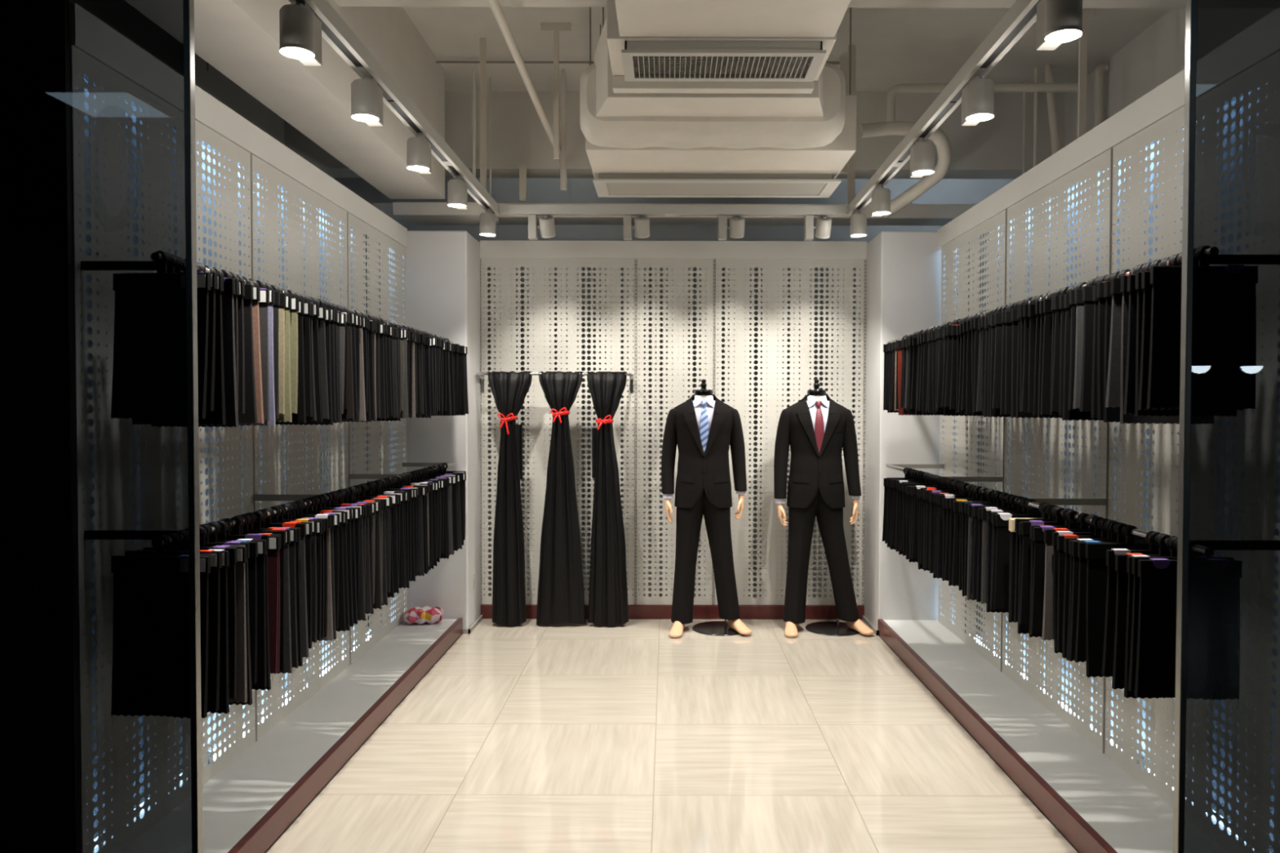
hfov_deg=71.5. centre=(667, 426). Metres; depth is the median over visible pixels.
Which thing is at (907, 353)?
swatch
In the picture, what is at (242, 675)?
swatch
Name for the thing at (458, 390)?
swatch
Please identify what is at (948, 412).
swatch
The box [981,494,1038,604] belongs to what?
trousers
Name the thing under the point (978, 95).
track spotlight
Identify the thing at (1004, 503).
trousers
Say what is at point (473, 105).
ceiling pipe
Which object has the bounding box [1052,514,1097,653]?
trousers
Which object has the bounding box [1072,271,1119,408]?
swatch
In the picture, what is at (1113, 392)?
swatch
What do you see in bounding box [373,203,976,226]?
trim
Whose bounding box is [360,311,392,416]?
swatch
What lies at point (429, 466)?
swatch
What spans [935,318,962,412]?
swatch
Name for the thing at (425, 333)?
swatch
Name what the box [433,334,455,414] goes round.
swatch
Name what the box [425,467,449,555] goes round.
swatch
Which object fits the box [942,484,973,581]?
trousers
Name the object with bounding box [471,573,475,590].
wall socket
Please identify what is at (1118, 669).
trousers
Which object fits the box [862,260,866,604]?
trim
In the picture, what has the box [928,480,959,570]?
trousers
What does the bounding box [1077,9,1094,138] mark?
hanger
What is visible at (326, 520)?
swatch
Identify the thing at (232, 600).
swatch
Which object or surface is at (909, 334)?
swatch
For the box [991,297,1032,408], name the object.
swatch
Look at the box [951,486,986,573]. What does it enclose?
trousers
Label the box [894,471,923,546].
swatch
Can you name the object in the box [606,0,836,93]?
grille
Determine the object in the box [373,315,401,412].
swatch
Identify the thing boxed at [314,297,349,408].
swatch
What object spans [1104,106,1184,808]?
perforated panel
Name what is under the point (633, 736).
floor
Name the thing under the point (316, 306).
swatch
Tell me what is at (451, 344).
swatch
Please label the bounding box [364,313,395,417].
swatch
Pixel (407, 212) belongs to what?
trim
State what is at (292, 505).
swatch
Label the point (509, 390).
drape
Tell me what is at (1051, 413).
swatch
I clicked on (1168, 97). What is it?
trim
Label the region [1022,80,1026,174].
ceiling pipe
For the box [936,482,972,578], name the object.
swatch
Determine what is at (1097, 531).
trousers
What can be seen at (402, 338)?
swatch
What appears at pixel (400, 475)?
swatch
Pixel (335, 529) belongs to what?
swatch
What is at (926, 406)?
swatch
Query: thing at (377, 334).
swatch
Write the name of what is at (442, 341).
swatch
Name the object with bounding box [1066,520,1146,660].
trousers
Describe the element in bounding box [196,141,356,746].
wall
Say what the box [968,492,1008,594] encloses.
trousers
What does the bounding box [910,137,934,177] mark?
track spotlight
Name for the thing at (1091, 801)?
display platform
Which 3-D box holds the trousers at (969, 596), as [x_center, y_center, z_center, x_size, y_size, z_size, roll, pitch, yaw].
[1.423,0.511,3.798,0.273,0.469,0.031,0,1,2]
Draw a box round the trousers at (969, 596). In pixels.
[966,491,1002,599]
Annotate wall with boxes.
[194,53,284,145]
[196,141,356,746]
[333,177,1013,586]
[383,231,481,628]
[862,231,959,629]
[986,127,1183,768]
[1013,8,1186,179]
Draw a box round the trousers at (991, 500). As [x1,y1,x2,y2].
[960,488,995,596]
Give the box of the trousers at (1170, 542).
[1124,535,1177,698]
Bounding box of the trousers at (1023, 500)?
[990,497,1041,610]
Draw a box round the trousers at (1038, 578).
[1030,510,1080,634]
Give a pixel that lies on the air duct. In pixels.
(678, 98)
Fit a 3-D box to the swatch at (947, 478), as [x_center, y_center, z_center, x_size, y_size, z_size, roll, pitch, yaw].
[1.425,0.487,4.485,0.268,0.453,0.030,0,1,0]
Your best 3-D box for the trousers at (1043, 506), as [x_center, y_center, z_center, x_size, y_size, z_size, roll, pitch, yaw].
[1.420,0.507,3.329,0.270,0.439,0.030,0,2,-1]
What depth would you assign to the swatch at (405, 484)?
4.73 m
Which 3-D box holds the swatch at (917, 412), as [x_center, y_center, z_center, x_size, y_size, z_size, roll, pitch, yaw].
[1.431,-0.294,4.608,0.273,0.471,0.034,0,2,-3]
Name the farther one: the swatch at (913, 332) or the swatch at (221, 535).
the swatch at (913, 332)
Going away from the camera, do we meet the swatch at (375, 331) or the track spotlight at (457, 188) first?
the swatch at (375, 331)
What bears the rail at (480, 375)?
attached to the perforated panel at (505, 264)
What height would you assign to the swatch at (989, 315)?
0.463 m
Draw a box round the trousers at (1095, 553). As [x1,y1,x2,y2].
[1085,524,1170,677]
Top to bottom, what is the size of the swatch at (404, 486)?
0.490 m
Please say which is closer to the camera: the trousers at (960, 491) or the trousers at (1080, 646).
the trousers at (1080, 646)
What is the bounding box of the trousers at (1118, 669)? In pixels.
[1111,533,1170,689]
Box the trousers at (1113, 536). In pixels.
[1068,520,1146,661]
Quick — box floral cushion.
[404,605,443,624]
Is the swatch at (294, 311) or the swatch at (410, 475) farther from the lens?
the swatch at (410, 475)
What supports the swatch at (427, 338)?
hanging from the rail at (207, 270)
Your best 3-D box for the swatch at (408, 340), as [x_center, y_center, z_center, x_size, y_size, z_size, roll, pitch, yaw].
[-1.407,-0.295,4.385,0.270,0.471,0.043,0,1,1]
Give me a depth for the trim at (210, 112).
3.94 m
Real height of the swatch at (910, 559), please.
0.465 m
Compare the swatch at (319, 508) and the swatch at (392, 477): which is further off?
the swatch at (392, 477)
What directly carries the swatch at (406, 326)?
hanging from the rail at (207, 270)
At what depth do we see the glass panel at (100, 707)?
2.20 m
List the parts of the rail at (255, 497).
bracket arm, bracket arm, bracket arm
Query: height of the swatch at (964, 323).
0.442 m
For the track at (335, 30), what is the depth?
3.39 m
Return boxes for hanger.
[480,38,486,190]
[519,164,526,200]
[540,22,571,159]
[839,57,848,173]
[847,45,856,205]
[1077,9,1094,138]
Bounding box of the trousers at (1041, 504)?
[1008,502,1048,622]
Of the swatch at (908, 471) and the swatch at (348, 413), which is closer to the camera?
the swatch at (348, 413)
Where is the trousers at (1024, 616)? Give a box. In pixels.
[1018,506,1080,624]
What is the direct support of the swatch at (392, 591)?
hanging from the rail at (255, 497)
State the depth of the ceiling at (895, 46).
5.51 m
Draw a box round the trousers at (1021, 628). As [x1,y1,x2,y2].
[1017,506,1059,634]
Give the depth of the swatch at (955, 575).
3.96 m
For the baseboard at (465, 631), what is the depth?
5.93 m
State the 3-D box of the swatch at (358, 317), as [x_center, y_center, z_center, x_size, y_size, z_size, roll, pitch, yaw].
[-1.401,-0.291,3.659,0.277,0.446,0.035,0,1,4]
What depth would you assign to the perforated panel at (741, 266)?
6.23 m
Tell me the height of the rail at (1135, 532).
0.026 m
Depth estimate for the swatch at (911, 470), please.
5.13 m
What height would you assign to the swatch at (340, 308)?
0.456 m
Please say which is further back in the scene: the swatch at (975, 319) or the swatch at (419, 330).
the swatch at (419, 330)
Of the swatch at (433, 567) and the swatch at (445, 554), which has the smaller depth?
the swatch at (433, 567)
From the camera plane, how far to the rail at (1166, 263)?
3.31 m
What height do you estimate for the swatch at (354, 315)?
0.487 m
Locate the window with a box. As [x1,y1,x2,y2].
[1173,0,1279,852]
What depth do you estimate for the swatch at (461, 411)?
5.52 m
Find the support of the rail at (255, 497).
attached to the perforated panel at (295, 195)
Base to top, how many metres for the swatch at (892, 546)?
0.460 m
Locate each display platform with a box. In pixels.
[202,617,462,852]
[877,618,1173,852]
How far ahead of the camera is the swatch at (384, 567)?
4.02 m
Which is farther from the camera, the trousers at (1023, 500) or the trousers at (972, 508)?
the trousers at (972, 508)
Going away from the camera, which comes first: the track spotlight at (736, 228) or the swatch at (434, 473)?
the swatch at (434, 473)
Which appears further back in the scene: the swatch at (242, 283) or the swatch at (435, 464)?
the swatch at (435, 464)
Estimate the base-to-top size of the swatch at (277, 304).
0.471 m
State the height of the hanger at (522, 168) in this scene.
0.240 m
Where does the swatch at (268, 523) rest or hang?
hanging from the rail at (255, 497)
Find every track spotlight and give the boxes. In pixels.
[279,1,321,66]
[351,75,382,126]
[406,133,431,173]
[447,175,467,208]
[479,208,495,237]
[526,214,555,239]
[622,214,649,239]
[716,214,745,240]
[803,215,831,240]
[849,208,866,238]
[871,183,890,216]
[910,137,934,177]
[961,75,994,125]
[1035,0,1082,50]
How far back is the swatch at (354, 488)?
3.94 m
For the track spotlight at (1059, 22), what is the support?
hanging from the track at (1022, 15)
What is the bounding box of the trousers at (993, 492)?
[964,489,999,595]
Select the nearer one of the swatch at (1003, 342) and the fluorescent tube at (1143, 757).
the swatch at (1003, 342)
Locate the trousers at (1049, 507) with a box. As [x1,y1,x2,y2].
[1013,504,1065,622]
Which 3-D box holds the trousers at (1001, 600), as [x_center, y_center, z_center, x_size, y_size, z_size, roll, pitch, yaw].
[1.423,0.501,3.485,0.276,0.434,0.034,0,1,-1]
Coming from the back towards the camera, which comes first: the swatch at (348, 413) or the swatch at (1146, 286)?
the swatch at (348, 413)
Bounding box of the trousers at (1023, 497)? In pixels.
[990,497,1041,609]
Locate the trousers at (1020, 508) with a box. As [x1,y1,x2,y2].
[986,496,1039,613]
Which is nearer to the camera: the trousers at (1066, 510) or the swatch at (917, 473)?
the trousers at (1066, 510)
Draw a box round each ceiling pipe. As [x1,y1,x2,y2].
[206,62,208,71]
[435,61,593,63]
[471,68,475,177]
[487,0,560,164]
[488,77,491,195]
[560,69,566,190]
[827,61,839,64]
[857,120,951,217]
[886,82,1078,121]
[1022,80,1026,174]
[1033,67,1038,167]
[1044,63,1060,155]
[1093,63,1108,128]
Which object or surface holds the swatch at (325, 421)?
hanging from the rail at (207, 270)
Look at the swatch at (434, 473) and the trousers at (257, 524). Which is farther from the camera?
the swatch at (434, 473)
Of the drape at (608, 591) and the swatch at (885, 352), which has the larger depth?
the drape at (608, 591)
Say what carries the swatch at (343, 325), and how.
hanging from the rail at (207, 270)
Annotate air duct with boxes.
[579,0,856,197]
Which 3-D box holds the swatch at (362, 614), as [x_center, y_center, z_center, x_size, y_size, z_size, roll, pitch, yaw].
[-1.400,0.542,3.719,0.272,0.539,0.032,0,1,4]
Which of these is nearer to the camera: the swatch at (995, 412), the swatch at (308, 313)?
the swatch at (308, 313)
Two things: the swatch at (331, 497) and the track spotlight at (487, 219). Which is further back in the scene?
the track spotlight at (487, 219)
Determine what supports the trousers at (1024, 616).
hanging from the rail at (1135, 532)
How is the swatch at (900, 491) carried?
hanging from the rail at (1135, 532)
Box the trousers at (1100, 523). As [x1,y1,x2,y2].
[1062,518,1143,657]
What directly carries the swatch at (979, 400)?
hanging from the rail at (1166, 263)
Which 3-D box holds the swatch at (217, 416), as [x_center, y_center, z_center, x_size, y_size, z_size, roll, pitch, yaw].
[-1.405,-0.246,2.544,0.273,0.482,0.031,0,1,3]
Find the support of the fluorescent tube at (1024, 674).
on the floor
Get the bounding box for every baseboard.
[462,614,483,634]
[480,604,864,619]
[862,615,878,635]
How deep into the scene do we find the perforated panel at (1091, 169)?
4.03 m
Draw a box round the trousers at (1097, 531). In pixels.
[1056,516,1137,651]
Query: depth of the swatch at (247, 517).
2.95 m
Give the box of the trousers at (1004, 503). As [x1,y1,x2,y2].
[972,493,1008,599]
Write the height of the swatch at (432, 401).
0.484 m
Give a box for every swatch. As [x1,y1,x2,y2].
[196,262,239,411]
[196,262,244,413]
[196,263,239,427]
[196,271,217,410]
[196,272,210,418]
[198,275,226,425]
[199,524,252,705]
[199,525,247,702]
[200,546,237,699]
[200,550,222,711]
[200,555,210,718]
[204,265,257,423]
[206,521,257,684]
[207,549,229,714]
[208,520,266,688]
[212,266,263,423]
[219,518,271,690]
[220,269,269,420]
[228,271,275,426]
[230,512,292,673]
[230,513,285,671]
[230,515,279,674]
[230,515,280,671]
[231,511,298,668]
[235,274,279,418]
[241,275,286,413]
[248,278,292,422]
[256,280,298,413]
[256,509,302,666]
[262,507,308,657]
[264,282,306,422]
[269,506,312,648]
[271,284,312,417]
[275,292,333,425]
[275,504,317,642]
[277,286,316,421]
[280,288,322,422]
[281,502,322,639]
[287,289,329,419]
[287,502,324,637]
[290,501,328,637]
[293,500,333,640]
[294,499,336,639]
[299,293,336,421]
[301,497,339,629]
[302,293,339,420]
[306,295,342,422]
[306,497,346,631]
[309,296,346,413]
[311,496,350,631]
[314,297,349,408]
[315,494,353,626]
[317,298,354,419]
[320,493,357,624]
[321,299,358,420]
[324,492,360,613]
[326,301,360,409]
[328,491,365,621]
[331,302,366,421]
[333,490,366,608]
[335,304,368,412]
[336,489,372,613]
[337,488,373,613]
[341,306,371,422]
[342,306,375,421]
[342,488,376,604]
[343,487,381,608]
[347,307,375,418]
[349,308,380,417]
[349,485,383,590]
[350,309,377,420]
[350,486,382,604]
[353,310,386,418]
[354,484,387,605]
[358,484,391,592]
[359,311,388,417]
[359,483,394,597]
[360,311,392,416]
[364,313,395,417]
[364,482,399,593]
[367,314,398,417]
[368,481,398,559]
[370,315,400,421]
[371,480,400,583]
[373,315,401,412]
[373,480,405,588]
[375,316,404,410]
[377,479,407,586]
[378,317,408,418]
[380,479,409,588]
[382,478,412,581]
[383,319,409,414]
[385,320,413,413]
[385,477,415,581]
[387,476,417,576]
[389,320,415,417]
[391,321,417,413]
[391,475,419,571]
[394,322,422,417]
[395,475,424,576]
[396,323,423,413]
[399,474,427,573]
[400,324,426,417]
[400,473,428,572]
[402,324,431,417]
[403,472,431,569]
[403,473,429,566]
[406,326,430,382]
[406,471,434,568]
[406,472,432,566]
[407,326,434,416]
[409,471,437,566]
[410,327,436,413]
[411,328,434,399]
[412,328,437,414]
[413,470,439,562]
[413,471,439,557]
[415,328,439,411]
[416,469,441,558]
[418,329,440,410]
[418,469,444,553]
[420,330,443,414]
[420,468,447,557]
[421,330,444,406]
[423,331,446,411]
[423,467,448,558]
[425,466,449,526]
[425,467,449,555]
[426,332,450,415]
[427,466,453,555]
[429,333,451,416]
[429,466,454,554]
[430,333,454,414]
[432,465,457,550]
[432,465,457,551]
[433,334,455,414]
[434,334,457,412]
[435,464,459,547]
[437,335,459,414]
[437,464,462,549]
[440,336,462,409]
[440,463,463,545]
[442,462,466,472]
[443,337,465,415]
[443,462,466,540]
[445,337,468,413]
[445,338,464,390]
[882,467,908,541]
[883,334,906,410]
[884,333,909,408]
[884,467,910,543]
[887,333,910,413]
[887,468,912,547]
[888,332,914,409]
[888,333,912,412]
[888,469,913,548]
[890,331,917,409]
[890,469,915,550]
[891,470,919,544]
[894,332,916,410]
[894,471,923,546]
[895,330,919,409]
[895,471,922,551]
[897,329,942,415]
[898,471,925,554]
[900,328,925,408]
[900,472,929,551]
[902,328,928,414]
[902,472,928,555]
[904,328,929,408]
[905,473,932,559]
[906,328,930,410]
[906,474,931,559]
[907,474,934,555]
[908,325,935,413]
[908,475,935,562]
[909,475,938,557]
[910,324,939,408]
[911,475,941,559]
[915,324,942,410]
[915,324,943,415]
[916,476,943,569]
[918,322,949,411]
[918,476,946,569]
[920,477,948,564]
[921,321,951,413]
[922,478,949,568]
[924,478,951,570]
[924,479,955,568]
[925,321,951,411]
[928,320,955,413]
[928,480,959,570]
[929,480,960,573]
[931,319,959,414]
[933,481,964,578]
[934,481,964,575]
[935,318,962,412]
[936,316,968,408]
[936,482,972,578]
[937,318,963,411]
[941,315,972,406]
[942,316,980,416]
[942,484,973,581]
[943,484,977,579]
[944,313,977,406]
[948,485,981,586]
[949,312,982,409]
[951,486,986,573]
[951,487,987,585]
[955,311,986,413]
[957,310,989,412]
[958,488,993,590]
[960,308,993,410]
[965,306,999,414]
[970,306,1003,415]
[973,304,1008,412]
[976,303,1011,411]
[981,302,1015,416]
[983,301,1019,417]
[986,300,1022,416]
[989,298,1030,417]
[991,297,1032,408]
[1000,295,1038,414]
[1004,294,1043,413]
[1010,293,1062,417]
[1015,292,1062,417]
[1019,289,1056,412]
[1021,288,1062,411]
[1027,286,1069,413]
[1032,284,1075,415]
[1037,284,1077,417]
[1040,282,1087,414]
[1049,280,1089,415]
[1050,277,1097,411]
[1058,276,1100,415]
[1062,275,1106,420]
[1067,273,1112,410]
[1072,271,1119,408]
[1080,269,1130,411]
[1090,267,1134,417]
[1096,263,1144,419]
[1103,262,1151,422]
[1105,259,1161,407]
[1120,257,1179,423]
[1123,253,1180,414]
[1134,253,1182,416]
[1137,271,1179,410]
[1146,266,1182,408]
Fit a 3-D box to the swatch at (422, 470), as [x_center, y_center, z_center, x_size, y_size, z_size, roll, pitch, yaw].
[-1.401,0.481,5.045,0.276,0.480,0.031,0,1,3]
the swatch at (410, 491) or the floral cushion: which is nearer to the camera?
the swatch at (410, 491)
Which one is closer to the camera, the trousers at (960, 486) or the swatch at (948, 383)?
the swatch at (948, 383)
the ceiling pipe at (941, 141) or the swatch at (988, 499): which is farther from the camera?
the ceiling pipe at (941, 141)
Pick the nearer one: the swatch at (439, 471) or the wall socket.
the swatch at (439, 471)
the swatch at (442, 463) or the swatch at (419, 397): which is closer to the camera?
the swatch at (419, 397)
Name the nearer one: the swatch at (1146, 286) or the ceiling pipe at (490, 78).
the swatch at (1146, 286)
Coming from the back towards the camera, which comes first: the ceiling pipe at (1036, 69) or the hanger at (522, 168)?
the hanger at (522, 168)
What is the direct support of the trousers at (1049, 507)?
hanging from the rail at (1135, 532)
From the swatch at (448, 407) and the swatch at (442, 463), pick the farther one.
the swatch at (442, 463)
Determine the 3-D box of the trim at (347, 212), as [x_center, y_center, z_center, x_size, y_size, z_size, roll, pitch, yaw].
[-1.711,0.071,4.768,0.010,2.430,0.008,0,1,0]
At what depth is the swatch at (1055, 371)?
2.94 m
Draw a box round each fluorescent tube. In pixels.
[973,635,1031,681]
[1036,684,1145,764]
[1141,759,1173,788]
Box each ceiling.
[194,0,444,199]
[402,6,1172,93]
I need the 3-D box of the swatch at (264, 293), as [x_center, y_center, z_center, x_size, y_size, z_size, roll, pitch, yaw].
[-1.398,-0.256,2.806,0.270,0.475,0.030,0,1,-7]
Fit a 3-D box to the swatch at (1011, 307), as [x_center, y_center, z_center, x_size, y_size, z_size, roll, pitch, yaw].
[1.425,-0.275,3.640,0.272,0.465,0.033,0,1,6]
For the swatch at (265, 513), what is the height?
0.545 m
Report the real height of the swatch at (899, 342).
0.476 m
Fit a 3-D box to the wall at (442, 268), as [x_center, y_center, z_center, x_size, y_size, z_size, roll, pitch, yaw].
[-1.585,0.036,6.045,0.550,2.640,0.445,0,1,0]
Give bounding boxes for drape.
[488,371,532,626]
[536,371,585,625]
[586,371,628,626]
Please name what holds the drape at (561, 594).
hanging from the rail at (480, 375)
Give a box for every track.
[288,0,500,216]
[498,204,848,217]
[846,0,1040,217]
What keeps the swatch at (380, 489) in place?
hanging from the rail at (255, 497)
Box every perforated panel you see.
[195,120,255,785]
[252,155,350,740]
[348,213,407,663]
[480,257,636,604]
[635,258,714,604]
[713,258,866,604]
[937,209,1005,670]
[1001,149,1110,751]
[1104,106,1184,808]
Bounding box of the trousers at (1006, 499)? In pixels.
[976,493,1013,602]
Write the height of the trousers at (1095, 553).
0.471 m
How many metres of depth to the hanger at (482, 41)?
5.45 m
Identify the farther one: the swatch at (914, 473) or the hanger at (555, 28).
the hanger at (555, 28)
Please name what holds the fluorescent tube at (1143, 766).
on the floor
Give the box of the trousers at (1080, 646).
[1074,522,1146,662]
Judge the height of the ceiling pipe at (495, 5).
0.048 m
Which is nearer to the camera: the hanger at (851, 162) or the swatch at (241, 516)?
the swatch at (241, 516)
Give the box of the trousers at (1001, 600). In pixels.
[993,498,1041,609]
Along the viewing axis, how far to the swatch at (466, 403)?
5.61 m
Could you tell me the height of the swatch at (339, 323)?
0.496 m
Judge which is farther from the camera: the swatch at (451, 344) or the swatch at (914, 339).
the swatch at (451, 344)
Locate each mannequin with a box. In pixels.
[661,378,751,637]
[773,379,874,637]
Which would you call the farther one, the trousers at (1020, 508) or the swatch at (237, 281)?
the trousers at (1020, 508)
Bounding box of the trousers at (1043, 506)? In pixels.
[1009,502,1049,620]
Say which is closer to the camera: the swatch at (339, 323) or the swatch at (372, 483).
the swatch at (339, 323)
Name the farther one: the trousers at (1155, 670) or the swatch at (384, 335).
the swatch at (384, 335)
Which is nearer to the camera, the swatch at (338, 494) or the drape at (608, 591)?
the swatch at (338, 494)
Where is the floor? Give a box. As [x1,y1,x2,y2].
[207,587,1173,852]
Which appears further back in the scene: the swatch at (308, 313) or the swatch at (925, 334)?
the swatch at (925, 334)
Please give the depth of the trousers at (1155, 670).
2.41 m
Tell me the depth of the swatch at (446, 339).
5.57 m
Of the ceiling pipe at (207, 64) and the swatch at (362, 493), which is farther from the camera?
the ceiling pipe at (207, 64)
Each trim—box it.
[195,84,407,247]
[250,153,257,742]
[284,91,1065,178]
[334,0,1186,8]
[346,212,351,664]
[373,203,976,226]
[393,202,498,223]
[480,240,866,259]
[480,259,482,604]
[634,258,637,604]
[711,258,715,604]
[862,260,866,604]
[937,68,1185,248]
[1000,208,1008,671]
[1102,147,1112,753]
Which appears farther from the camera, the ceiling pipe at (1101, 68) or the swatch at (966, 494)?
the ceiling pipe at (1101, 68)
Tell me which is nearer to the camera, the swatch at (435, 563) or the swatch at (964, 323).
the swatch at (964, 323)
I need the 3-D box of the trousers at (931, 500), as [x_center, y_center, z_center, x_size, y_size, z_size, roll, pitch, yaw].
[1.425,0.493,4.347,0.273,0.457,0.031,0,2,0]
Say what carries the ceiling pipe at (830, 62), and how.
attached to the ceiling at (895, 46)
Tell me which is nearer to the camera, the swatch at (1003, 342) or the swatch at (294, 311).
the swatch at (294, 311)
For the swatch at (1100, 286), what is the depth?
2.65 m
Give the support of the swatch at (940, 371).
hanging from the rail at (1166, 263)
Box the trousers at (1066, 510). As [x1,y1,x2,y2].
[1030,509,1080,635]
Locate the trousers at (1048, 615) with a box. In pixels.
[1041,512,1089,640]
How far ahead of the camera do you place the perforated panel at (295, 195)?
4.12 m
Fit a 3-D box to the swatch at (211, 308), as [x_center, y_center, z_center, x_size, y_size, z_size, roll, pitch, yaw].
[-1.405,-0.265,2.505,0.276,0.442,0.036,0,1,5]
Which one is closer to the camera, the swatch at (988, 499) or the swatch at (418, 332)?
the swatch at (988, 499)
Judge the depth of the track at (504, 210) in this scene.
5.47 m
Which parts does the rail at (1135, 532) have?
bracket arm, bracket arm, bracket arm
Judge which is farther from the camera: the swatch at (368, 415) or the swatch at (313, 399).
the swatch at (368, 415)
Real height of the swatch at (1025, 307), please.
0.443 m
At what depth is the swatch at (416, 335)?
4.51 m
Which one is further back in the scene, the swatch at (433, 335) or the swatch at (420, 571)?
the swatch at (433, 335)
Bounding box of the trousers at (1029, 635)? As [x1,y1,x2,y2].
[1028,508,1073,637]
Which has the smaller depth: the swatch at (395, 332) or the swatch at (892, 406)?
the swatch at (395, 332)
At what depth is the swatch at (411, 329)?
4.84 m
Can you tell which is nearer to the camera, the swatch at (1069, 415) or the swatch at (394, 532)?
the swatch at (1069, 415)
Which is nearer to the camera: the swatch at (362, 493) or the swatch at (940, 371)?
the swatch at (362, 493)
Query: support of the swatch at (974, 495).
hanging from the rail at (1135, 532)
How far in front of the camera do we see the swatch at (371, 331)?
3.81 m
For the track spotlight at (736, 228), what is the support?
hanging from the track at (504, 210)
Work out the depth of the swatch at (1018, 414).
3.28 m
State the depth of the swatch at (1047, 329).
3.05 m
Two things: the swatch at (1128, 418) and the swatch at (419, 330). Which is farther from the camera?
the swatch at (419, 330)
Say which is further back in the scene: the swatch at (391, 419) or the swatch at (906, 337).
the swatch at (906, 337)
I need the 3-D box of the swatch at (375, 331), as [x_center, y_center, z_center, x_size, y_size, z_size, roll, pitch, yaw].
[-1.404,-0.273,3.895,0.272,0.492,0.045,0,1,6]
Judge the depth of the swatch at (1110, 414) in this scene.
2.62 m
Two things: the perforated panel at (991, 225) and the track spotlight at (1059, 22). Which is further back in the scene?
the perforated panel at (991, 225)
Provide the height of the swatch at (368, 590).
0.520 m
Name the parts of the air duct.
hanging rod, hanging rod, hanging rod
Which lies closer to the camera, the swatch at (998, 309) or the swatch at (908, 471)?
the swatch at (998, 309)
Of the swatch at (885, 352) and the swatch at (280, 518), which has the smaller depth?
the swatch at (280, 518)
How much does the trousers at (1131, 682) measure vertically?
0.425 m
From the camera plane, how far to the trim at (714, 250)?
6.20 m
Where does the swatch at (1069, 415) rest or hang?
hanging from the rail at (1166, 263)
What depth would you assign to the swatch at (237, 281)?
2.63 m
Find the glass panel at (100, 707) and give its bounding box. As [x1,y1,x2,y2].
[0,0,202,852]
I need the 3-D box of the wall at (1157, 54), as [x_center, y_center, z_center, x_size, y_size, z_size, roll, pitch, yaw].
[2.901,-0.484,4.940,0.100,3.750,5.300,0,1,0]
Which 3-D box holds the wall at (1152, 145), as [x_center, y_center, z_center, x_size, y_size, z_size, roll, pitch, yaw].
[1.965,0.084,4.103,0.330,2.650,3.400,0,1,0]
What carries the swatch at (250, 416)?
hanging from the rail at (207, 270)
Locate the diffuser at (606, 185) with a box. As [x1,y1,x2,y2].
[592,173,841,197]
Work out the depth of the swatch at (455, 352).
5.34 m
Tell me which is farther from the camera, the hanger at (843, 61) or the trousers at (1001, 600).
the hanger at (843, 61)
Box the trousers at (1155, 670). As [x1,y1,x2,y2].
[1134,558,1177,697]
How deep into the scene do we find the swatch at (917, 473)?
4.97 m
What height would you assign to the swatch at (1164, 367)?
0.431 m
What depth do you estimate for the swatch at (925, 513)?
4.45 m
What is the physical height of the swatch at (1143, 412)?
0.451 m
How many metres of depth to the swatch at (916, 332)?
5.04 m
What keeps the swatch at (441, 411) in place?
hanging from the rail at (207, 270)
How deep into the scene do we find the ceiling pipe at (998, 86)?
5.63 m
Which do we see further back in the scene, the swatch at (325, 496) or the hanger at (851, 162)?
the hanger at (851, 162)
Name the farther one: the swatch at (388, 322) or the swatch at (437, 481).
the swatch at (437, 481)
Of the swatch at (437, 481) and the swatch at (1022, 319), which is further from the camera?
the swatch at (437, 481)
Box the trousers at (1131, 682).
[1128,538,1177,692]
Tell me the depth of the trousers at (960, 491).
4.30 m
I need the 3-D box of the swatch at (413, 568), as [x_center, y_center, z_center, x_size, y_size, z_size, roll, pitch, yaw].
[-1.403,0.517,4.469,0.272,0.523,0.030,0,1,0]
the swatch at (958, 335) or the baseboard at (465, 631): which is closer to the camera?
the swatch at (958, 335)
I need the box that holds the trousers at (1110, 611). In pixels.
[1101,530,1170,676]
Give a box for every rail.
[196,266,453,343]
[199,462,453,536]
[475,372,633,392]
[885,463,1168,545]
[886,257,1179,343]
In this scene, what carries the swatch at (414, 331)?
hanging from the rail at (207, 270)
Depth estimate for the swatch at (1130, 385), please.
2.47 m
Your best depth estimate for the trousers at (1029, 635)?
3.16 m
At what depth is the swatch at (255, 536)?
2.83 m

